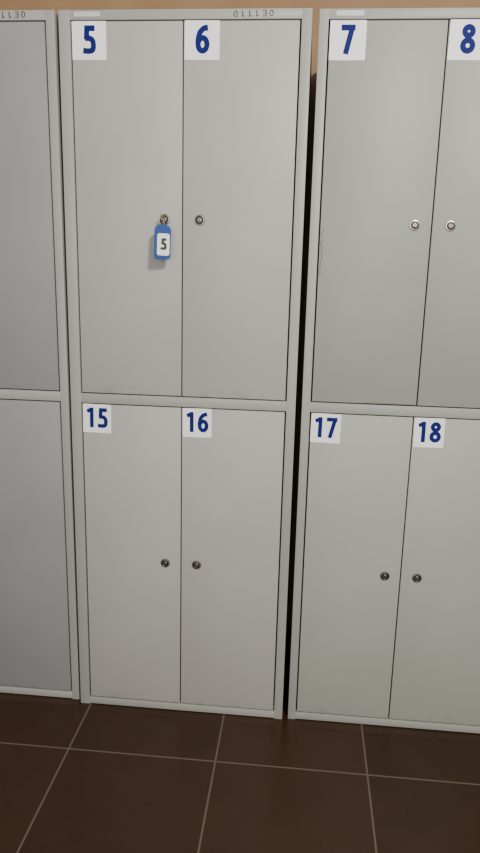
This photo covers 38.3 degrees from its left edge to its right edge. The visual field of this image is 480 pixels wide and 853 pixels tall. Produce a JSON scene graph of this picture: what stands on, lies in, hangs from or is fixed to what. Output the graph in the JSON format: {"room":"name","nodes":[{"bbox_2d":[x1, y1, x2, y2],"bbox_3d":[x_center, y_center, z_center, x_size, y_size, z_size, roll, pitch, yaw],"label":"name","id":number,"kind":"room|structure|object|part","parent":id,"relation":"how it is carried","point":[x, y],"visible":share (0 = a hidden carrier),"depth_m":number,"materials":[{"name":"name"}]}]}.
{"room":"changing room","nodes":[
{"label":"changing room","id":0,"kind":"room"},
{"bbox_2d":[0,627,479,852],"bbox_3d":[-0.138,1.253,0.392,6.000,0.050,4.630,3,13,5],"label":"floor","id":1,"kind":"structure","parent":0,"point":[76,776],"depth_m":1.76,"materials":[{"name":"brown tile"}]},
{"bbox_2d":[0,10,80,698],"bbox_3d":[-0.736,-0.154,2.123,0.600,1.860,0.504,3,14,5],"label":"locker","id":2,"kind":"object","parent":1,"relation":"on","point":[39,632],"visible":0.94,"depth_m":1.86,"materials":[{"name":"grey metal"}]},
{"bbox_3d":[-0.611,-0.538,1.772,0.273,0.892,0.020,3,14,5],"label":"door","id":3,"kind":"part","parent":2,"relation":"part of","materials":[{"name":"grey metal"}]},
{"bbox_3d":[-0.632,0.355,1.991,0.273,0.884,0.020,3,14,5],"label":"door","id":4,"kind":"part","parent":2,"relation":"part of","materials":[{"name":"grey metal"}]},
{"bbox_2d":[58,8,312,718],"bbox_3d":[-0.131,-0.123,2.063,0.600,1.860,0.504,3,13,5],"label":"locker","id":5,"kind":"object","parent":1,"relation":"on","point":[184,366],"visible":0.95,"depth_m":1.79,"materials":[{"name":"grey metal"}]},
{"bbox_3d":[-0.361,-0.972,1.632,0.062,0.010,0.001,3,13,5],"label":"label plate","id":6,"kind":"part","parent":5,"relation":"part of","materials":[{"name":"grey"}]},
{"bbox_3d":[-0.276,-0.522,1.740,0.267,0.892,0.020,3,13,5],"label":"door","id":7,"kind":"part","parent":5,"relation":"part of","materials":[{"name":"grey metal"}]},
{"bbox_3d":[-0.298,0.373,1.951,0.267,0.884,0.020,3,13,5],"label":"door","id":8,"kind":"part","parent":5,"relation":"part of","materials":[{"name":"grey metal"}]},
{"bbox_2d":[154,214,170,259],"bbox_3d":[-0.186,-0.466,1.699,0.035,0.108,0.048,9,15,29],"label":"key","id":9,"kind":"object","parent":5,"relation":"hanging from","point":[162,235],"visible":1,"depth_m":1.69,"materials":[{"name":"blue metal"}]},
{"bbox_3d":[-0.028,0.385,1.928,0.271,0.884,0.020,3,13,5],"label":"door","id":10,"kind":"part","parent":5,"relation":"part of","materials":[{"name":"grey metal"}]},
{"bbox_3d":[-0.006,-0.510,1.716,0.271,0.892,0.020,3,13,5],"label":"door","id":11,"kind":"part","parent":5,"relation":"part of","materials":[{"name":"grey metal"}]},
{"bbox_2d":[288,8,479,733],"bbox_3d":[0.483,-0.097,2.014,0.600,1.860,0.504,3,13,5],"label":"locker","id":12,"kind":"object","parent":1,"relation":"on","point":[386,612],"visible":1,"depth_m":1.77,"materials":[{"name":"grey metal"}]},
{"bbox_3d":[0.252,-0.946,1.583,0.062,0.010,0.001,3,13,5],"label":"label plate","id":13,"kind":"part","parent":12,"relation":"part of","materials":[{"name":"grey"}]},
{"bbox_3d":[0.306,0.399,1.903,0.261,0.884,0.020,3,13,5],"label":"door","id":14,"kind":"part","parent":12,"relation":"part of","materials":[{"name":"grey metal"}]},
{"bbox_3d":[0.331,-0.496,1.692,0.266,0.892,0.020,3,13,5],"label":"door","id":15,"kind":"part","parent":12,"relation":"part of","materials":[{"name":"metal"}]},
{"bbox_3d":[0.581,0.412,1.879,0.285,0.884,0.020,3,13,5],"label":"door","id":16,"kind":"part","parent":12,"relation":"part of","materials":[{"name":"grey metal"}]},
{"bbox_3d":[0.605,-0.483,1.668,0.280,0.892,0.020,3,13,5],"label":"door","id":17,"kind":"part","parent":12,"relation":"part of","materials":[{"name":"grey metal"}]},
{"bbox_2d":[0,0,479,626],"bbox_3d":[0.113,-0.695,2.248,6.000,2.900,0.100,3,13,5],"label":"wall","id":18,"kind":"structure","parent":0,"point":[56,5],"depth_m":2.11,"materials":[{"name":"beige paint"}]}
]}

